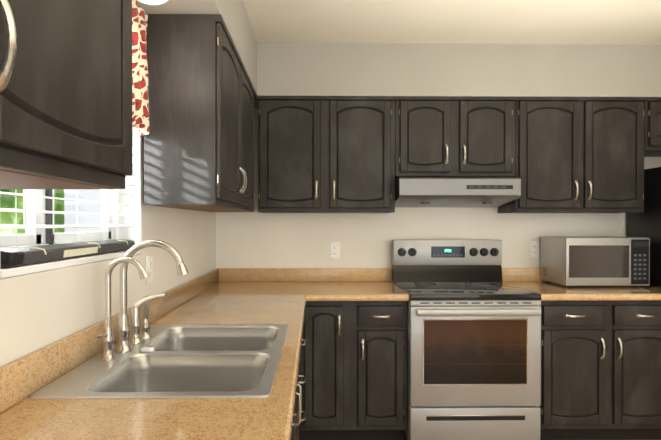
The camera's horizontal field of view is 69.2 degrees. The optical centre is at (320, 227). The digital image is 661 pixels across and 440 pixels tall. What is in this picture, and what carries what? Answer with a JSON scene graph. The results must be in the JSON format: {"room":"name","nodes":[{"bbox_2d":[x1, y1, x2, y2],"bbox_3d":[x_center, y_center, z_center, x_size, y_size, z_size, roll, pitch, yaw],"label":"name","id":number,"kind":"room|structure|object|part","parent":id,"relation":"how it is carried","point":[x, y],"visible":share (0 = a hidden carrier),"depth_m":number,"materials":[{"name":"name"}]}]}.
{"room":"kitchen","nodes":[
{"label":"kitchen","id":0,"kind":"room"},
{"bbox_2d":[0,135,215,366],"bbox_3d":[-0.799,0.076,0.791,0.160,2.500,5.300,0,0,-1],"label":"wall","id":1,"kind":"structure","parent":0,"point":[40,310],"depth_m":1.53,"materials":[{"name":"paint"}]},
{"bbox_2d":[0,0,23,175],"bbox_3d":[-0.547,-0.452,0.296,0.328,0.753,0.575,0,0,-1],"label":"upper cabinet","id":2,"kind":"object","parent":1,"relation":"attached to","point":[11,11],"depth_m":0.62,"materials":[{"name":"paint"}]},
{"bbox_2d":[0,127,141,278],"bbox_3d":[-0.807,-0.322,1.518,0.153,0.873,0.898,0,0,-1],"label":"window","id":3,"kind":"structure","parent":1,"relation":"in","point":[39,237],"depth_m":1.64,"materials":[{"name":"white"}]},
{"bbox_2d":[0,134,134,267],"bbox_3d":[-0.764,-0.327,1.518,0.082,0.838,0.860,0,0,-1],"label":"window blinds","id":4,"kind":"object","parent":3,"relation":"attached to","point":[16,256],"visible":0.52,"depth_m":1.35,"materials":[{"name":"white plastic"}]},
{"bbox_3d":[-0.764,0.069,1.519,0.082,0.045,0.815,0,0,-1],"label":"rail","id":5,"kind":"part","parent":4,"relation":"part of","materials":[{"name":"grey plastic"}]},
{"bbox_2d":[0,0,147,195],"bbox_3d":[-0.553,-0.456,0.754,0.328,0.753,0.531,0,0,-1],"label":"upper cabinet","id":6,"kind":"object","parent":1,"relation":"attached to","point":[65,94],"depth_m":0.80,"materials":[{"name":"paint"}]},
{"bbox_2d":[132,0,149,134],"bbox_3d":[-0.678,-0.591,1.458,0.060,0.478,0.866,0,0,-1],"label":"valance","id":7,"kind":"object","parent":1,"relation":"attached to","point":[140,110],"visible":0.27,"depth_m":1.76,"materials":[{"name":"fabric"}]},
{"bbox_2d":[146,255,152,283],"bbox_3d":[-0.729,0.180,2.043,0.008,0.115,0.070,0,0,-1],"label":"electrical outlet","id":8,"kind":"object","parent":1,"relation":"attached to","point":[149,266],"visible":1,"depth_m":2.04,"materials":[{"name":"white plastic"}]},
{"bbox_2d":[144,14,267,212],"bbox_3d":[-0.528,-0.469,2.515,0.365,0.753,1.237,0,0,-1],"label":"upper cabinet","id":9,"kind":"object","parent":1,"relation":"attached to","point":[202,95],"depth_m":1.90,"materials":[{"name":"paint"}]},
{"bbox_2d":[136,0,660,107],"bbox_3d":[1.580,-1.004,0.812,4.600,0.340,5.300,0,0,-1],"label":"soffit","id":10,"kind":"structure","parent":0,"point":[430,70],"depth_m":3.12,"materials":[{"name":"paint"}]},
{"bbox_2d":[138,0,167,4],"bbox_3d":[-0.559,-0.788,1.567,0.135,0.102,0.135,0,0,-1],"label":"dome ceiling light","id":11,"kind":"object","parent":10,"relation":"attached to","point":[153,2],"visible":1,"depth_m":1.58,"materials":[{"name":"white glass"}]},
{"bbox_2d":[216,108,660,280],"bbox_3d":[1.546,0.055,3.550,4.920,2.500,0.160,0,0,-1],"label":"wall","id":12,"kind":"structure","parent":0,"point":[255,239],"depth_m":3.46,"materials":[{"name":"paint"}]},
{"bbox_2d":[268,96,399,212],"bbox_3d":[0.036,-0.475,3.284,0.899,0.753,0.322,0,0,-1],"label":"upper cabinet","id":13,"kind":"object","parent":12,"relation":"attached to","point":[327,154],"depth_m":3.13,"materials":[{"name":"paint"}]},
{"bbox_2d":[330,242,339,257],"bbox_3d":[0.102,0.168,3.447,0.070,0.115,0.008,0,0,-1],"label":"electrical outlet","id":14,"kind":"object","parent":12,"relation":"attached to","point":[334,249],"visible":1,"depth_m":3.45,"materials":[{"name":"white plastic"}]},
{"bbox_2d":[400,97,519,176],"bbox_3d":[0.883,-0.593,3.294,0.792,0.517,0.322,0,0,-1],"label":"upper cabinet","id":15,"kind":"object","parent":12,"relation":"attached to","point":[440,136],"depth_m":3.14,"materials":[{"name":"paint"}]},
{"bbox_2d":[395,177,521,206],"bbox_3d":[0.872,-0.228,3.230,0.770,0.175,0.456,0,0,-1],"label":"range hood","id":16,"kind":"object","parent":15,"relation":"attached to","point":[454,191],"visible":0.94,"depth_m":3.01,"materials":[{"name":"silver metal"}]},
{"bbox_2d":[502,268,540,279],"bbox_3d":[1.734,0.343,3.463,0.914,0.095,0.020,0,0,-1],"label":"backsplash","id":17,"kind":"structure","parent":12,"relation":"attached to","point":[507,273],"depth_m":3.45,"materials":[{"name":"beige stone"}]},
{"bbox_2d":[530,241,539,256],"bbox_3d":[1.547,0.160,3.465,0.070,0.115,0.008,0,0,-1],"label":"electrical outlet","id":18,"kind":"object","parent":12,"relation":"attached to","point":[534,248],"visible":1,"depth_m":3.46,"materials":[{"name":"white plastic"}]},
{"bbox_2d":[498,97,651,212],"bbox_3d":[1.709,-0.475,3.305,0.856,0.753,0.322,0,0,-1],"label":"upper cabinet","id":19,"kind":"object","parent":12,"relation":"attached to","point":[578,154],"depth_m":3.15,"materials":[{"name":"paint"}]},
{"bbox_2d":[652,98,660,156],"bbox_3d":[2.584,-0.680,3.315,0.890,0.343,0.322,0,0,-1],"label":"upper cabinet","id":20,"kind":"object","parent":12,"relation":"attached to","point":[656,102],"depth_m":3.15,"materials":[{"name":"paint"}]},
{"bbox_2d":[243,0,660,44],"bbox_3d":[1.580,-1.224,0.810,4.920,0.100,5.620,0,0,-1],"label":"ceiling","id":21,"kind":"structure","parent":0,"point":[621,22],"depth_m":2.77,"materials":[{"name":"paint"}]},
{"bbox_3d":[1.580,1.375,0.830,4.920,0.100,5.620,0,0,-1],"label":"floor","id":22,"kind":"structure","parent":0,"visible":0},
{"bbox_2d":[392,240,540,439],"bbox_3d":[0.897,0.701,3.081,0.766,1.215,0.712,0,0,-1],"label":"range","id":23,"kind":"object","parent":22,"relation":"on","point":[473,346],"visible":0.98,"depth_m":2.78,"materials":[{"name":"silver metal"}]},
{"bbox_2d":[540,300,660,439],"bbox_3d":[1.739,0.869,3.163,0.912,0.877,0.627,0,0,-1],"label":"base cabinet","id":24,"kind":"object","parent":22,"relation":"on","point":[601,359],"depth_m":2.85,"materials":[{"name":"paint"}]},
{"bbox_2d":[0,280,599,439],"bbox_3d":[-0.095,0.426,1.321,1.258,0.038,4.258,0,0,-1],"label":"countertop","id":25,"kind":"structure","parent":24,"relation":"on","point":[343,376],"depth_m":2.81,"materials":[{"name":"beige stone"}]},
{"bbox_2d":[96,240,183,359],"bbox_3d":[-0.554,0.220,1.586,0.222,0.360,0.314,0,0,-1],"label":"faucet","id":26,"kind":"object","parent":25,"relation":"on","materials":[{"name":"silver metal"}]},
{"bbox_2d":[24,324,287,399],"bbox_3d":[-0.415,0.495,1.549,0.578,0.190,0.814,0,0,-1],"label":"sink","id":27,"kind":"object","parent":25,"relation":"in","point":[182,361],"depth_m":1.52,"materials":[{"name":"silver metal"}]},
{"bbox_2d":[503,280,660,299],"bbox_3d":[1.738,0.412,3.144,0.914,0.038,0.658,0,0,-1],"label":"countertop","id":28,"kind":"structure","parent":24,"relation":"on","point":[548,290],"depth_m":2.93,"materials":[{"name":"beige stone"}]},
{"bbox_2d":[541,236,649,286],"bbox_3d":[1.851,0.229,3.266,0.547,0.324,0.358,0,0,-1],"label":"microwave","id":29,"kind":"object","parent":28,"relation":"on","point":[567,261],"visible":1,"depth_m":3.09,"materials":[{"name":"silver metal"}]},
{"bbox_2d":[627,167,660,287],"bbox_3d":[2.608,0.459,3.043,0.800,1.700,0.827,0,0,-1],"label":"refrigerator","id":30,"kind":"object","parent":22,"relation":"on","point":[646,223],"depth_m":3.19,"materials":[{"name":"black metal"}]},
{"label":"outside","id":31,"kind":"structure","parent":0,"visible":0},
{"bbox_2d":[0,189,64,234],"bbox_3d":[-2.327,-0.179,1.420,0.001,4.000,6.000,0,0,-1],"label":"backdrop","id":32,"kind":"structure","parent":31,"point":[15,201],"depth_m":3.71,"materials":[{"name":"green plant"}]}
]}

